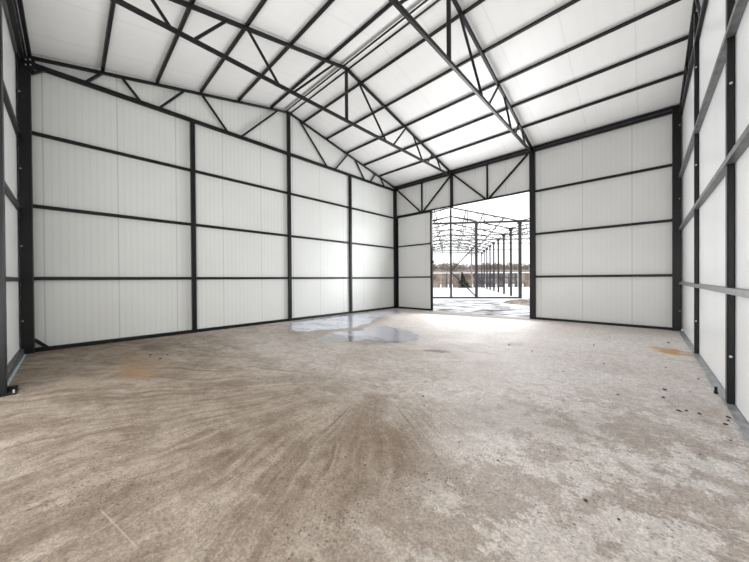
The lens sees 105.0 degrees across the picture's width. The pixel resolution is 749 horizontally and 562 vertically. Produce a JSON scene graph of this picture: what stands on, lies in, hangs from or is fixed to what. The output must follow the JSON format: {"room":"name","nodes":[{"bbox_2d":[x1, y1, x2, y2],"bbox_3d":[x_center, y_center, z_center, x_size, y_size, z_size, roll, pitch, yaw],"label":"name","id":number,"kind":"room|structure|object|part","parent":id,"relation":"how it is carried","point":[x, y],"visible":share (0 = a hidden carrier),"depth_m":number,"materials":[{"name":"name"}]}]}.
{"room":"empty warehouse","nodes":[
{"label":"empty warehouse","id":0,"kind":"room"},
{"bbox_2d":[2,0,19,364],"bbox_3d":[-3.028,-1.350,1.977,8.340,5.096,0.075,0,0,43],"label":"wall","id":1,"kind":"structure","parent":0,"point":[9,50],"depth_m":4.28,"materials":[{"name":"white metal"}]},
{"bbox_2d":[3,80,20,136],"bbox_3d":[-5.035,-2.430,3.945,2.380,0.060,0.060,0,0,43],"label":"steel rail","id":2,"kind":"object","parent":1,"relation":"attached to","point":[7,102],"visible":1,"depth_m":4.07,"materials":[{"name":"black metal"}]},
{"bbox_2d":[5,182,21,210],"bbox_3d":[-5.027,-1.200,3.953,2.380,0.060,0.060,0,0,43],"label":"steel rail","id":3,"kind":"object","parent":1,"relation":"attached to","point":[8,192],"visible":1,"depth_m":4.07,"materials":[{"name":"black metal"}]},
{"bbox_2d":[6,277,22,280],"bbox_3d":[-5.019,-0.025,3.960,2.380,0.060,0.060,0,0,43],"label":"steel rail","id":4,"kind":"object","parent":1,"relation":"attached to","point":[7,278],"visible":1,"depth_m":4.01,"materials":[{"name":"black metal"}]},
{"bbox_2d":[7,349,23,378],"bbox_3d":[-5.010,1.180,3.967,2.380,0.100,0.054,0,0,43],"label":"baseboard","id":5,"kind":"structure","parent":1,"relation":"attached to","point":[15,360],"depth_m":4.08,"materials":[{"name":"grey metal"}]},
{"bbox_2d":[16,50,394,348],"bbox_3d":[-2.598,-1.968,8.570,0.080,6.246,10.230,0,0,43],"label":"wall","id":6,"kind":"structure","parent":0,"point":[65,175],"depth_m":6.58,"materials":[{"name":"white metal"}]},
{"bbox_2d":[32,131,190,171],"bbox_3d":[-5.105,-2.567,5.813,0.055,0.060,2.390,0,0,43],"label":"steel rail","id":7,"kind":"object","parent":6,"relation":"attached to","point":[34,133],"visible":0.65,"depth_m":5.62,"materials":[{"name":"black metal"}]},
{"bbox_2d":[33,204,190,225],"bbox_3d":[-5.096,-1.307,5.821,0.055,0.060,2.390,0,0,43],"label":"steel rail","id":8,"kind":"object","parent":6,"relation":"attached to","point":[34,205],"visible":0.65,"depth_m":5.62,"materials":[{"name":"black metal"}]},
{"bbox_2d":[34,277,191,279],"bbox_3d":[-5.088,-0.053,5.828,0.055,0.060,2.390,0,0,43],"label":"steel rail","id":9,"kind":"object","parent":6,"relation":"attached to","point":[35,278],"visible":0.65,"depth_m":5.69,"materials":[{"name":"black metal"}]},
{"bbox_2d":[35,306,394,351],"bbox_3d":[-2.523,1.150,8.545,0.060,0.070,9.820,0,0,43],"label":"baseboard","id":10,"kind":"structure","parent":6,"relation":"attached to","point":[38,349],"depth_m":6.44,"materials":[{"name":"black paint"}]},
{"bbox_2d":[195,170,287,193],"bbox_3d":[-3.400,-2.590,7.621,0.055,0.060,2.400,0,0,43],"label":"steel rail","id":11,"kind":"object","parent":6,"relation":"attached to","point":[196,171],"visible":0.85,"depth_m":7.46,"materials":[{"name":"black metal"}]},
{"bbox_2d":[196,224,287,236],"bbox_3d":[-3.392,-1.329,7.629,0.055,0.060,2.400,0,0,43],"label":"steel rail","id":12,"kind":"object","parent":6,"relation":"attached to","point":[197,225],"visible":0.92,"depth_m":7.46,"materials":[{"name":"black metal"}]},
{"bbox_2d":[197,277,288,279],"bbox_3d":[-3.383,-0.076,7.636,0.055,0.060,2.400,0,0,43],"label":"steel rail","id":13,"kind":"object","parent":6,"relation":"attached to","point":[198,278],"visible":0.85,"depth_m":7.50,"materials":[{"name":"black metal"}]},
{"bbox_2d":[291,193,348,208],"bbox_3d":[-1.714,-2.612,9.409,0.055,0.060,2.336,0,0,43],"label":"steel rail","id":14,"kind":"object","parent":6,"relation":"attached to","point":[292,194],"visible":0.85,"depth_m":9.29,"materials":[{"name":"black metal"}]},
{"bbox_2d":[291,235,349,243],"bbox_3d":[-1.706,-1.352,9.417,0.055,0.060,2.336,0,0,43],"label":"steel rail","id":15,"kind":"object","parent":6,"relation":"attached to","point":[294,236],"visible":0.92,"depth_m":9.28,"materials":[{"name":"black metal"}]},
{"bbox_2d":[292,277,349,278],"bbox_3d":[-1.697,-0.098,9.425,0.055,0.060,2.336,0,0,43],"label":"steel rail","id":16,"kind":"object","parent":6,"relation":"attached to","point":[292,277],"visible":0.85,"depth_m":9.34,"materials":[{"name":"black metal"}]},
{"bbox_2d":[352,207,393,218],"bbox_3d":[-0.020,-2.634,11.207,0.055,0.060,2.424,0,0,43],"label":"steel rail","id":17,"kind":"object","parent":6,"relation":"attached to","point":[352,207],"visible":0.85,"depth_m":11.09,"materials":[{"name":"black metal"}]},
{"bbox_2d":[352,242,393,248],"bbox_3d":[-0.011,-1.374,11.214,0.055,0.060,2.424,0,0,43],"label":"steel rail","id":18,"kind":"object","parent":6,"relation":"attached to","point":[352,242],"visible":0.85,"depth_m":11.12,"materials":[{"name":"black metal"}]},
{"bbox_2d":[352,277,394,278],"bbox_3d":[-0.003,-0.120,11.222,0.055,0.060,2.424,0,0,43],"label":"steel rail","id":19,"kind":"object","parent":6,"relation":"attached to","point":[352,277],"visible":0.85,"depth_m":11.14,"materials":[{"name":"black metal"}]},
{"bbox_2d":[4,0,692,186],"bbox_3d":[0.469,-4.521,5.681,8.950,1.306,10.920,0,0,43],"label":"ceiling","id":20,"kind":"structure","parent":0,"point":[74,31],"depth_m":5.95,"materials":[{"name":"white metal"}]},
{"bbox_2d":[285,0,442,113],"bbox_3d":[0.462,-5.030,5.682,8.340,0.032,0.240,0,0,43],"label":"flashing","id":21,"kind":"object","parent":20,"relation":"attached to","point":[428,3],"visible":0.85,"depth_m":6.22,"materials":[{"name":"white metal"}]},
{"bbox_2d":[0,308,748,561],"bbox_3d":[0.484,1.272,5.684,8.580,0.180,10.340,0,0,43],"label":"floor","id":22,"kind":"structure","parent":0,"point":[230,464],"depth_m":2.06,"materials":[{"name":"concrete"}]},
{"bbox_2d":[0,0,18,396],"bbox_3d":[-4.052,-1.272,3.121,0.260,5.000,0.177,0,0,43],"label":"steel column","id":23,"kind":"structure","parent":22,"relation":"on","point":[5,390],"depth_m":3.10,"materials":[{"name":"metal"}]},
{"bbox_3d":[-4.031,1.222,3.140,0.260,0.012,0.165,0,0,43],"label":"foot plate","id":24,"kind":"part","parent":23,"relation":"part of","materials":[{"name":"black paint"}]},
{"bbox_2d":[6,0,31,60],"bbox_3d":[-2.961,-3.793,2.086,8.290,0.190,0.130,0,0,43],"label":"beam","id":25,"kind":"structure","parent":23,"relation":"on","point":[15,7],"depth_m":4.25,"materials":[{"name":"black metal"}]},
{"bbox_2d":[8,354,25,384],"bbox_3d":[-4.979,1.223,3.994,2.330,0.012,0.023,0,0,43],"label":"strip","id":26,"kind":"object","parent":22,"relation":"on","point":[24,355],"visible":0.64,"depth_m":3.95,"materials":[{"name":"grey metal"}]},
{"bbox_2d":[17,51,49,353],"bbox_3d":[-5.855,-1.296,4.939,0.181,5.050,0.310,0,0,43],"label":"steel column","id":27,"kind":"structure","parent":22,"relation":"on","point":[26,68],"depth_m":4.84,"materials":[{"name":"metal"}]},
{"bbox_3d":[-5.836,-3.680,4.856,0.010,0.220,0.125,0,0,43],"label":"gusset plate","id":28,"kind":"part","parent":27,"relation":"part of","materials":[{"name":"black paint"}]},
{"bbox_2d":[32,56,395,191],"bbox_3d":[-2.532,-4.365,8.512,0.055,1.296,9.992,0,0,43],"label":"roof truss","id":29,"kind":"object","parent":27,"relation":"on","point":[87,83],"visible":0.95,"depth_m":6.60,"materials":[{"name":"black metal"}]},
{"bbox_2d":[101,1,115,70],"bbox_3d":[-2.301,-4.120,2.772,8.310,0.066,0.054,0,0,43],"label":"purlin","id":30,"kind":"object","parent":29,"relation":"on","point":[112,4],"visible":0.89,"depth_m":4.76,"materials":[{"name":"black paint"}]},
{"bbox_2d":[155,0,195,82],"bbox_3d":[-1.712,-4.321,3.397,8.310,0.066,0.054,0,0,43],"label":"purlin","id":31,"kind":"object","parent":29,"relation":"on","point":[187,11],"visible":0.89,"depth_m":5.20,"materials":[{"name":"black paint"}]},
{"bbox_2d":[200,0,266,92],"bbox_3d":[-1.131,-4.519,4.014,8.310,0.066,0.054,0,0,43],"label":"purlin","id":32,"kind":"object","parent":29,"relation":"on","point":[260,5],"visible":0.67,"depth_m":5.40,"materials":[{"name":"black paint"}]},
{"bbox_2d":[238,0,334,100],"bbox_3d":[-0.528,-4.725,4.653,8.310,0.066,0.054,0,0,43],"label":"purlin","id":33,"kind":"object","parent":29,"relation":"on","point":[328,3],"visible":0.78,"depth_m":5.62,"materials":[{"name":"black paint"}]},
{"bbox_2d":[270,2,391,107],"bbox_3d":[0.088,-4.935,5.307,8.310,0.066,0.054,0,0,43],"label":"purlin","id":34,"kind":"object","parent":29,"relation":"on","point":[385,8],"visible":0.82,"depth_m":6.03,"materials":[{"name":"black paint"}]},
{"bbox_2d":[190,119,196,332],"bbox_3d":[-4.231,-1.266,6.710,0.085,4.947,0.090,0,0,43],"label":"steel post","id":35,"kind":"object","parent":22,"relation":"on","point":[192,122],"visible":0.96,"depth_m":6.67,"materials":[{"name":"black metal"}]},
{"bbox_2d":[286,113,291,320],"bbox_3d":[-2.527,-1.885,8.518,0.085,6.141,0.090,0,0,43],"label":"steel post","id":36,"kind":"object","parent":22,"relation":"on","point":[287,114],"visible":1,"depth_m":8.48,"materials":[{"name":"black metal"}]},
{"bbox_2d":[288,310,405,331],"bbox_3d":[-0.385,1.165,9.004,2.279,0.001,5.338,0,0,43],"label":"puddle","id":37,"kind":"object","parent":22,"relation":"on","point":[354,320],"visible":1,"depth_m":8.31,"materials":[{"name":"liquid"}]},
{"bbox_2d":[348,175,352,313],"bbox_3d":[-0.859,-1.310,10.287,0.085,4.947,0.090,0,0,43],"label":"steel post","id":38,"kind":"object","parent":22,"relation":"on","point":[350,176],"visible":0.96,"depth_m":10.26,"materials":[{"name":"black metal"}]},
{"bbox_2d":[333,326,418,342],"bbox_3d":[-0.062,1.180,6.162,1.905,0.001,2.441,0,0,43],"label":"puddle","id":39,"kind":"object","parent":22,"relation":"on","point":[389,334],"visible":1,"depth_m":6.33,"materials":[{"name":"liquid"}]},
{"bbox_2d":[393,189,396,307],"bbox_3d":[0.861,-1.360,12.154,0.195,5.000,0.200,0,0,43],"label":"steel column","id":40,"kind":"structure","parent":22,"relation":"on","point":[395,191],"depth_m":12.09,"materials":[{"name":"black metal"}]},
{"bbox_2d":[529,151,535,318],"bbox_3d":[4.744,-1.375,8.609,0.150,5.020,0.150,0,0,43],"label":"steel column","id":41,"kind":"structure","parent":22,"relation":"on","point":[532,165],"depth_m":8.55,"materials":[{"name":"black metal"}]},
{"bbox_2d":[389,0,532,153],"bbox_3d":[1.274,-4.377,4.924,0.065,1.285,9.994,0,0,43],"label":"roof truss","id":42,"kind":"object","parent":41,"relation":"on","point":[397,4],"visible":1,"depth_m":5.44,"materials":[{"name":"black metal"}]},
{"bbox_3d":[1.274,-4.378,4.924,0.065,1.224,0.065,0,0,43],"label":"king post","id":43,"kind":"part","parent":42,"relation":"part of","materials":[{"name":"metal"}]},
{"bbox_2d":[396,104,678,189],"bbox_3d":[3.888,-3.913,9.337,8.310,0.165,0.090,0,0,43],"label":"beam","id":44,"kind":"structure","parent":41,"relation":"on","point":[666,111],"depth_m":8.06,"materials":[{"name":"black metal"}]},
{"bbox_2d":[110,0,451,175],"bbox_3d":[-0.658,-4.375,6.745,0.065,1.285,9.994,0,0,43],"label":"roof truss","id":45,"kind":"object","parent":44,"relation":"on","point":[166,25],"visible":1,"depth_m":5.44,"materials":[{"name":"black metal"}]},
{"bbox_3d":[-0.658,-4.376,6.745,0.065,1.224,0.065,0,0,43],"label":"king post","id":46,"kind":"part","parent":45,"relation":"part of","materials":[{"name":"black metal"}]},
{"bbox_2d":[286,0,428,110],"bbox_3d":[0.399,-5.031,5.637,8.310,0.055,0.036,0,0,43],"label":"ridge purlin","id":47,"kind":"object","parent":45,"relation":"on","point":[425,1],"visible":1,"depth_m":6.21,"materials":[{"name":"black paint"}]},
{"bbox_2d":[291,0,440,112],"bbox_3d":[0.502,-5.033,5.746,8.310,0.055,0.036,0,0,43],"label":"purlin","id":48,"kind":"object","parent":45,"relation":"on","point":[436,1],"visible":0.71,"depth_m":6.20,"materials":[{"name":"black paint"}]},
{"bbox_2d":[672,107,680,330],"bbox_3d":[6.890,-1.391,6.548,0.140,5.050,0.165,0,0,43],"label":"steel column","id":49,"kind":"structure","parent":22,"relation":"on","point":[676,118],"depth_m":6.50,"materials":[{"name":"metal"}]},
{"bbox_2d":[679,0,707,114],"bbox_3d":[3.480,-4.355,2.844,0.045,1.343,9.995,0,0,43],"label":"roof truss","id":50,"kind":"object","parent":49,"relation":"on","point":[701,9],"visible":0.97,"depth_m":4.92,"materials":[{"name":"black metal"}]},
{"bbox_2d":[303,0,484,121],"bbox_3d":[0.815,-4.945,6.078,8.310,0.066,0.054,0,0,43],"label":"purlin","id":51,"kind":"object","parent":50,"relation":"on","point":[478,2],"visible":0.82,"depth_m":6.26,"materials":[{"name":"black paint"}]},
{"bbox_2d":[327,0,579,138],"bbox_3d":[1.433,-4.751,6.734,8.310,0.066,0.054,0,0,43],"label":"purlin","id":52,"kind":"object","parent":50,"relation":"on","point":[572,2],"visible":0.94,"depth_m":6.04,"materials":[{"name":"black paint"}]},
{"bbox_2d":[347,0,680,152],"bbox_3d":[2.038,-4.561,7.375,8.310,0.066,0.054,0,0,43],"label":"purlin","id":53,"kind":"object","parent":50,"relation":"on","point":[671,2],"visible":0.94,"depth_m":5.89,"materials":[{"name":"black paint"}]},
{"bbox_2d":[364,35,687,165],"bbox_3d":[2.623,-4.378,7.995,8.310,0.066,0.054,0,0,43],"label":"purlin","id":54,"kind":"object","parent":50,"relation":"on","point":[684,38],"visible":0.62,"depth_m":6.47,"materials":[{"name":"black paint"}]},
{"bbox_2d":[379,71,683,176],"bbox_3d":[3.214,-4.193,8.622,8.310,0.066,0.054,0,0,43],"label":"purlin","id":55,"kind":"object","parent":50,"relation":"on","point":[681,72],"visible":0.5,"depth_m":7.18,"materials":[{"name":"black paint"}]},
{"bbox_2d":[713,386,717,393],"bbox_3d":[3.572,1.142,3.005,0.035,0.070,0.040,0,0,43],"label":"bolt","id":56,"kind":"object","parent":22,"relation":"on","point":[715,391],"visible":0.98,"depth_m":3.00,"materials":[{"name":"black paint"}]},
{"bbox_2d":[397,114,681,328],"bbox_3d":[3.980,-1.442,9.409,8.340,5.096,0.074,0,0,43],"label":"wall","id":57,"kind":"structure","parent":0,"point":[646,196],"depth_m":7.55,"materials":[{"name":"white metal"}]},
{"bbox_2d":[397,211,433,310],"bbox_3d":[1.638,-0.774,11.542,1.815,3.815,0.095,0,0,43],"label":"door","id":58,"kind":"structure","parent":57,"relation":"in","point":[415,261],"depth_m":11.53,"materials":[{"name":"white metal"}]},
{"bbox_3d":[1.579,-1.441,11.572,1.600,0.050,0.050,0,0,43],"label":"rail","id":59,"kind":"part","parent":58,"relation":"part of","materials":[{"name":"metal"}]},
{"bbox_3d":[1.588,-0.156,11.580,1.600,0.050,0.050,0,0,43],"label":"rail","id":60,"kind":"part","parent":58,"relation":"part of","materials":[{"name":"black metal"}]},
{"bbox_2d":[396,154,528,216],"bbox_3d":[2.797,-3.237,10.387,5.120,1.230,0.080,0,0,43],"label":"truss","id":61,"kind":"object","parent":57,"relation":"attached to","point":[451,206],"depth_m":10.16,"materials":[{"name":"black metal"}]},
{"bbox_3d":[2.788,-3.232,10.396,0.095,1.220,0.080,0,0,43],"label":"post","id":62,"kind":"part","parent":61,"relation":"part of","materials":[{"name":"black metal"}]},
{"bbox_2d":[535,317,671,329],"bbox_3d":[5.835,1.105,7.591,2.830,0.060,0.060,0,0,43],"label":"baseboard","id":63,"kind":"structure","parent":57,"relation":"attached to","point":[540,318],"depth_m":7.39,"materials":[{"name":"black paint"}]},
{"bbox_2d":[535,164,671,192],"bbox_3d":[5.809,-2.665,7.569,2.830,0.060,0.055,0,0,43],"label":"steel rail","id":64,"kind":"object","parent":57,"relation":"attached to","point":[667,165],"visible":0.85,"depth_m":7.37,"materials":[{"name":"black metal"}]},
{"bbox_2d":[535,219,671,234],"bbox_3d":[5.818,-1.395,7.576,2.830,0.060,0.055,0,0,43],"label":"steel rail","id":65,"kind":"object","parent":57,"relation":"attached to","point":[666,220],"visible":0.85,"depth_m":7.37,"materials":[{"name":"black metal"}]},
{"bbox_2d":[535,274,671,277],"bbox_3d":[5.827,-0.131,7.584,2.830,0.060,0.055,0,0,43],"label":"steel rail","id":66,"kind":"object","parent":57,"relation":"attached to","point":[629,275],"visible":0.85,"depth_m":7.33,"materials":[{"name":"black metal"}]},
{"bbox_2d":[682,0,748,422],"bbox_3d":[3.528,-1.974,2.794,0.080,6.246,10.230,0,0,43],"label":"wall","id":67,"kind":"structure","parent":0,"point":[712,131],"depth_m":3.30,"materials":[{"name":"white metal"}]},
{"bbox_2d":[679,0,747,177],"bbox_3d":[3.497,-2.306,2.867,0.062,0.055,9.840,0,0,43],"label":"steel rail","id":68,"kind":"object","parent":67,"relation":"attached to","point":[739,7],"visible":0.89,"depth_m":3.16,"materials":[{"name":"grey metal"}]},
{"bbox_2d":[679,124,748,229],"bbox_3d":[3.505,-1.126,2.875,0.062,0.055,9.840,0,0,43],"label":"steel rail","id":69,"kind":"object","parent":67,"relation":"attached to","point":[742,143],"visible":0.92,"depth_m":2.94,"materials":[{"name":"grey metal"}]},
{"bbox_2d":[679,330,748,442],"bbox_3d":[3.515,1.168,2.880,0.061,0.022,9.820,0,0,43],"label":"baseboard","id":70,"kind":"structure","parent":67,"relation":"attached to","point":[743,425],"depth_m":2.97,"materials":[{"name":"metal"}]},
{"bbox_2d":[694,12,698,353],"bbox_3d":[5.053,-1.517,4.506,0.048,5.350,0.095,0,0,43],"label":"steel post","id":71,"kind":"object","parent":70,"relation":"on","point":[696,18],"visible":0.94,"depth_m":4.49,"materials":[{"name":"metal"}]},
{"bbox_2d":[725,0,734,404],"bbox_3d":[3.360,-1.719,2.712,0.048,5.800,0.105,0,0,43],"label":"steel post","id":72,"kind":"object","parent":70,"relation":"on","point":[730,42],"visible":0.95,"depth_m":2.70,"materials":[{"name":"metal"}]},
{"bbox_2d":[679,282,748,297],"bbox_3d":[3.513,0.089,2.882,0.062,0.055,9.840,0,0,43],"label":"steel rail","id":73,"kind":"object","parent":67,"relation":"attached to","point":[740,292],"visible":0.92,"depth_m":2.84,"materials":[{"name":"grey metal"}]},
{"label":"outside","id":74,"kind":"structure","parent":0,"visible":0},
{"bbox_2d":[433,284,681,329],"bbox_3d":[21.094,1.115,48.141,260.000,0.540,240.000,0,0,43],"label":"ground","id":75,"kind":"structure","parent":74,"point":[486,306],"depth_m":15.92,"materials":[{"name":"white snow"}]},
{"bbox_2d":[458,272,472,287],"bbox_3d":[12.847,-0.041,40.635,2.446,2.445,2.340,-1,0,-23],"label":"conifer tree","id":76,"kind":"object","parent":75,"relation":"on","point":[462,278],"visible":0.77,"depth_m":40.32,"materials":[{"name":"green plant"}]},
{"bbox_2d":[469,251,474,287],"bbox_3d":[13.191,-1.576,38.991,1.200,5.060,0.160,0,0,0],"label":"pole","id":77,"kind":"object","parent":75,"relation":"on","point":[471,253],"visible":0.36,"depth_m":38.91,"materials":[{"name":"metal"}]},
{"bbox_2d":[433,207,528,298],"bbox_3d":[11.905,-1.966,28.442,17.192,5.985,23.929,0,0,15],"label":"frame","id":78,"kind":"object","parent":75,"relation":"on","point":[520,229],"visible":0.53,"depth_m":20.88,"materials":[{"name":"metal"}]},
{"bbox_3d":[4.967,-1.822,18.684,0.120,5.910,0.120,0,0,6],"label":"post","id":79,"kind":"part","parent":78,"relation":"part of","materials":[{"name":"metal"}]},
{"bbox_3d":[4.966,-1.987,18.683,8.560,0.035,0.035,0,0,6],"label":"rail","id":80,"kind":"part","parent":78,"relation":"part of","materials":[{"name":"metal"}]},
{"bbox_3d":[6.560,-1.332,18.508,0.150,4.910,0.200,0,0,6],"label":"post","id":81,"kind":"part","parent":78,"relation":"part of","materials":[{"name":"metal"}]},
{"bbox_2d":[433,269,529,287],"bbox_3d":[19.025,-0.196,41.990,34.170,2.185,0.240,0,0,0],"label":"fence","id":82,"kind":"object","parent":75,"relation":"on","point":[436,276],"visible":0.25,"depth_m":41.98,"materials":[{"name":"metal"}]},
{"bbox_3d":[9.471,-0.065,42.026,2.177,2.051,0.080,0,0,0],"label":"fence panel","id":83,"kind":"part","parent":82,"relation":"part of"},
{"bbox_3d":[11.542,-0.065,42.026,1.965,2.024,0.080,0,0,0],"label":"fence panel","id":84,"kind":"part","parent":82,"relation":"part of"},
{"bbox_3d":[13.575,-0.096,42.025,2.102,2.057,0.080,0,0,0],"label":"fence panel","id":85,"kind":"part","parent":82,"relation":"part of","materials":[{"name":"beige"}]},
{"bbox_2d":[433,261,528,270],"bbox_3d":[22.593,-4.234,86.671,71.986,2.749,70.526,0,0,43],"label":"trees","id":86,"kind":"object","parent":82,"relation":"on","point":[444,265],"visible":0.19,"depth_m":76.34,"materials":[{"name":"brown plant"}]},
{"bbox_3d":[15.755,-0.104,42.025,2.258,2.043,0.080,0,0,0],"label":"fence panel","id":87,"kind":"part","parent":82,"relation":"part of","materials":[{"name":"grey metal"}]},
{"bbox_3d":[17.851,-0.110,42.025,1.933,2.028,0.080,0,0,0],"label":"fence panel","id":88,"kind":"part","parent":82,"relation":"part of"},
{"bbox_3d":[19.882,-0.135,42.025,2.130,2.050,0.080,0,0,0],"label":"fence panel","id":89,"kind":"part","parent":82,"relation":"part of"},
{"bbox_3d":[21.995,-0.150,42.025,2.096,2.051,0.080,0,0,0],"label":"fence panel","id":90,"kind":"part","parent":82,"relation":"part of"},
{"bbox_2d":[503,299,529,304],"bbox_3d":[8.099,1.029,14.898,2.700,0.241,3.000,0,0,43],"label":"earth mound","id":91,"kind":"object","parent":75,"relation":"on","point":[517,301],"visible":0.48,"depth_m":14.47,"materials":[{"name":"beige soil"}]}
]}

